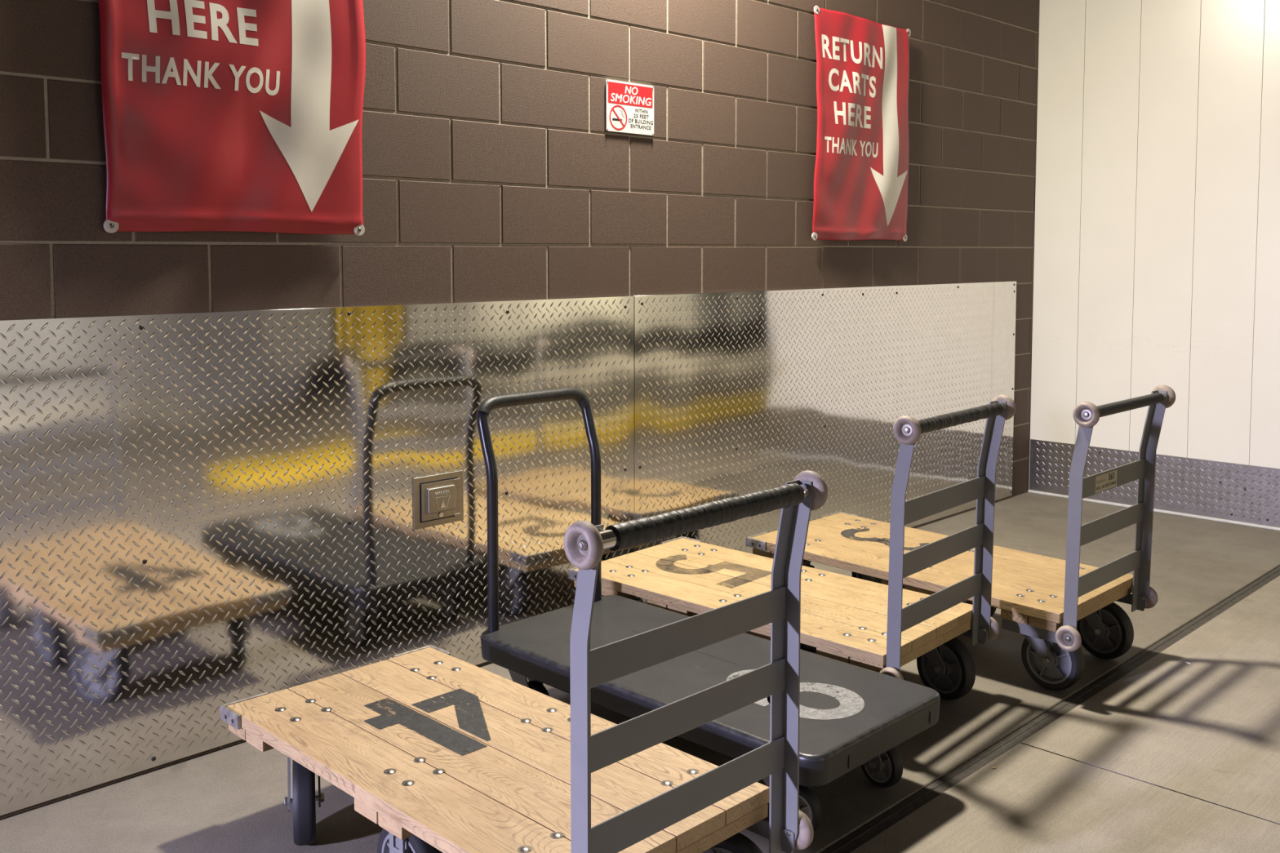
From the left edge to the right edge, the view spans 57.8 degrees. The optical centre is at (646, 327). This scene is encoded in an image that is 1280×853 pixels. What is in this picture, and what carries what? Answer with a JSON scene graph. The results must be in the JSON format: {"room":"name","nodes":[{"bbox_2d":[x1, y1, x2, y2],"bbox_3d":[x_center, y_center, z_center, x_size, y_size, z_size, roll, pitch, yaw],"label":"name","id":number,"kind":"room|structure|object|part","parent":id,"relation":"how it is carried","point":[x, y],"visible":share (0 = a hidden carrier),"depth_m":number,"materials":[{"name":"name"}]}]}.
{"room":"cart return area","nodes":[
{"label":"cart return area","id":0,"kind":"room"},
{"bbox_2d":[0,0,1039,819],"bbox_3d":[-1.934,-1.003,2.512,0.201,4.470,11.912,4,5,44],"label":"wall","id":1,"kind":"structure","parent":0,"point":[493,171],"depth_m":4.09,"materials":[{"name":"paint"}]},
{"bbox_2d":[97,0,365,235],"bbox_3d":[-1.107,-0.769,3.186,0.036,1.022,0.774,4,5,44],"label":"banner","id":2,"kind":"object","parent":1,"relation":"attached to","point":[219,115],"visible":1,"depth_m":3.17,"materials":[{"name":"red plastic"}]},
{"bbox_2d":[103,219,119,232],"bbox_3d":[-1.369,-0.262,2.969,0.005,0.037,0.037,4,5,44],"label":"washer","id":3,"kind":"object","parent":2,"relation":"in","point":[109,225],"depth_m":2.97,"materials":[{"name":"metal"}]},
{"bbox_2d":[354,224,364,235],"bbox_3d":[-0.863,-0.296,3.484,0.005,0.037,0.037,4,5,44],"label":"washer","id":4,"kind":"object","parent":2,"relation":"in","point":[359,229],"depth_m":3.48,"materials":[{"name":"metal"}]},
{"bbox_2d":[0,295,634,816],"bbox_3d":[-1.111,0.560,3.308,0.008,1.222,3.046,4,5,44],"label":"wall panel","id":5,"kind":"object","parent":1,"relation":"attached to","point":[201,513],"visible":0.91,"depth_m":3.30,"materials":[{"name":"metal"}]},
{"bbox_2d":[413,470,463,529],"bbox_3d":[-0.666,0.555,3.747,0.028,0.166,0.193,4,5,44],"label":"box","id":6,"kind":"object","parent":5,"relation":"attached to","point":[437,499],"visible":1,"depth_m":3.73,"materials":[{"name":"silver metal"}]},
{"bbox_3d":[-0.664,0.556,3.745,0.019,0.120,0.141,4,5,44],"label":"door","id":7,"kind":"part","parent":6,"relation":"part of","materials":[{"name":"silver metal"}]},
{"bbox_2d":[605,79,653,135],"bbox_3d":[-0.058,-0.815,4.296,0.008,0.185,0.248,4,5,44],"label":"no smoking sign","id":8,"kind":"object","parent":1,"relation":"attached to","point":[629,106],"visible":1,"depth_m":4.29,"materials":[{"name":"red"}]},
{"bbox_2d":[612,111,625,121],"bbox_3d":[-0.101,-0.781,4.253,0.001,0.042,0.064,4,5,44],"label":"picture","id":9,"kind":"object","parent":8,"relation":"attached to","point":[615,119],"depth_m":4.25},
{"bbox_3d":[-0.058,-0.863,4.293,0.001,0.076,0.232,4,5,44],"label":"red panel","id":10,"kind":"part","parent":8,"relation":"part of","materials":[{"name":"red metal"}]},
{"bbox_2d":[634,280,1016,604],"bbox_3d":[1.019,0.417,5.483,0.008,1.222,3.044,4,5,44],"label":"wall panel","id":11,"kind":"object","parent":1,"relation":"attached to","point":[737,393],"visible":0.75,"depth_m":5.19,"materials":[{"name":"metal"}]},
{"bbox_2d":[811,5,911,241],"bbox_3d":[1.010,-0.913,5.345,0.038,1.021,0.777,4,5,44],"label":"banner","id":12,"kind":"object","parent":1,"relation":"attached to","point":[861,175],"visible":1,"depth_m":5.31,"materials":[{"name":"red plastic"}]},
{"bbox_2d":[811,232,817,240],"bbox_3d":[0.743,-0.405,5.125,0.005,0.037,0.037,4,5,44],"label":"washer","id":13,"kind":"object","parent":12,"relation":"in","point":[814,236],"depth_m":5.12,"materials":[{"name":"metal"}]},
{"bbox_2d":[813,5,819,13],"bbox_3d":[0.743,-1.387,5.057,0.005,0.037,0.037,4,5,44],"label":"washer","id":14,"kind":"object","parent":12,"relation":"in","point":[816,9],"depth_m":5.05,"materials":[{"name":"metal"}]},
{"bbox_2d":[902,234,906,241],"bbox_3d":[1.259,-0.440,5.648,0.005,0.037,0.037,4,5,44],"label":"washer","id":15,"kind":"object","parent":12,"relation":"in","point":[904,237],"depth_m":5.64,"materials":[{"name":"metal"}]},
{"bbox_2d":[906,28,911,36],"bbox_3d":[1.261,-1.422,5.583,0.005,0.037,0.037,4,5,44],"label":"washer","id":16,"kind":"object","parent":12,"relation":"in","point":[908,33],"depth_m":5.58,"materials":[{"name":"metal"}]},
{"bbox_2d":[0,492,1279,852],"bbox_3d":[4.593,1.283,3.342,8.210,0.200,23.000,4,5,44],"label":"floor","id":17,"kind":"structure","parent":0,"point":[1174,755],"depth_m":3.16,"materials":[{"name":"concrete"}]},
{"bbox_2d":[219,470,827,852],"bbox_3d":[-0.344,0.749,2.570,1.363,0.966,0.635,4,5,45],"label":"cart","id":18,"kind":"object","parent":17,"relation":"on","point":[442,752],"visible":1,"depth_m":2.35,"materials":[{"name":"brown wood"}]},
{"bbox_3d":[-0.088,0.712,1.936,0.070,0.772,0.042,4,5,45],"label":"handle post","id":19,"kind":"part","parent":18,"relation":"part of","materials":[{"name":"grey metal"}]},
{"bbox_3d":[0.288,0.687,2.315,0.070,0.772,0.042,4,5,45],"label":"handle post","id":20,"kind":"part","parent":18,"relation":"part of","materials":[{"name":"grey metal"}]},
{"bbox_2d":[476,387,940,831],"bbox_3d":[0.113,0.708,3.256,1.317,0.959,0.576,4,5,44],"label":"cart","id":21,"kind":"object","parent":17,"relation":"on","point":[851,717],"visible":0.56,"depth_m":3.11,"materials":[{"name":"black plastic"}]},
{"bbox_3d":[-0.335,0.578,3.662,0.094,0.749,0.460,4,5,44],"label":"handle","id":22,"kind":"part","parent":21,"relation":"part of","materials":[{"name":"black metal"}]},
{"bbox_2d":[568,394,1016,700],"bbox_3d":[0.434,0.672,3.807,1.349,0.979,0.635,5,6,41],"label":"cart","id":23,"kind":"object","parent":17,"relation":"on","point":[877,627],"visible":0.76,"depth_m":3.60,"materials":[{"name":"yellow wood"}]},
{"bbox_3d":[0.712,0.638,3.204,0.070,0.775,0.042,5,6,41],"label":"handle post","id":24,"kind":"part","parent":23,"relation":"part of","materials":[{"name":"grey metal"}]},
{"bbox_3d":[1.065,0.611,3.604,0.070,0.775,0.042,5,6,41],"label":"handle post","id":25,"kind":"part","parent":23,"relation":"part of","materials":[{"name":"grey metal"}]},
{"bbox_2d":[745,385,1175,690],"bbox_3d":[1.083,0.651,4.192,1.377,0.974,0.635,5,6,44],"label":"cart","id":26,"kind":"object","parent":17,"relation":"on","point":[1059,606],"visible":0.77,"depth_m":3.92,"materials":[{"name":"beige wood"}]},
{"bbox_3d":[1.336,0.619,3.565,0.070,0.767,0.042,5,6,44],"label":"handle post","id":27,"kind":"part","parent":26,"relation":"part of","materials":[{"name":"grey metal"}]},
{"bbox_3d":[1.711,0.594,3.945,0.070,0.767,0.042,5,6,44],"label":"handle post","id":28,"kind":"part","parent":26,"relation":"part of","materials":[{"name":"grey metal"}]},
{"bbox_2d":[821,565,1279,852],"bbox_3d":[-0.954,1.326,1.288,0.052,0.014,12.310,4,5,44],"label":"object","id":29,"kind":"structure","parent":17,"relation":"in","point":[852,842],"depth_m":3.39,"materials":[{"name":"grey concrete"}]},
{"bbox_2d":[1028,0,1279,527],"bbox_3d":[2.990,-1.199,6.023,1.929,4.400,0.200,4,5,44],"label":"wall","id":30,"kind":"structure","parent":0,"point":[1157,227],"depth_m":6.17,"materials":[{"name":"white metal"}]},
{"bbox_2d":[1029,439,1075,495],"bbox_3d":[2.328,0.799,6.659,0.265,0.297,0.005,4,5,44],"label":"kick plate","id":31,"kind":"object","parent":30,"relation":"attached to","point":[1050,465],"depth_m":6.66,"materials":[{"name":"metal"}]},
{"bbox_2d":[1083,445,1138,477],"bbox_3d":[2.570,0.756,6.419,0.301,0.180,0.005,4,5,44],"label":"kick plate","id":32,"kind":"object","parent":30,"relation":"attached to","point":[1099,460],"depth_m":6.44,"materials":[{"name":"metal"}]},
{"bbox_2d":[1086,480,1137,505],"bbox_3d":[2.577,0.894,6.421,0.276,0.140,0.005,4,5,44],"label":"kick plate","id":33,"kind":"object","parent":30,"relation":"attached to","point":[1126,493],"depth_m":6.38,"materials":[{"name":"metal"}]},
{"bbox_2d":[1027,489,1279,530],"bbox_3d":[2.916,0.994,6.089,1.928,0.014,0.016,4,5,44],"label":"baseboard","id":34,"kind":"structure","parent":30,"relation":"attached to","point":[1028,491],"depth_m":6.17,"materials":[{"name":"white paint"}]},
{"bbox_2d":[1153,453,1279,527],"bbox_3d":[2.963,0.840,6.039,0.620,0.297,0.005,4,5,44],"label":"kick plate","id":35,"kind":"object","parent":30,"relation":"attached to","point":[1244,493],"depth_m":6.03,"materials":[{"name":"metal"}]}
]}

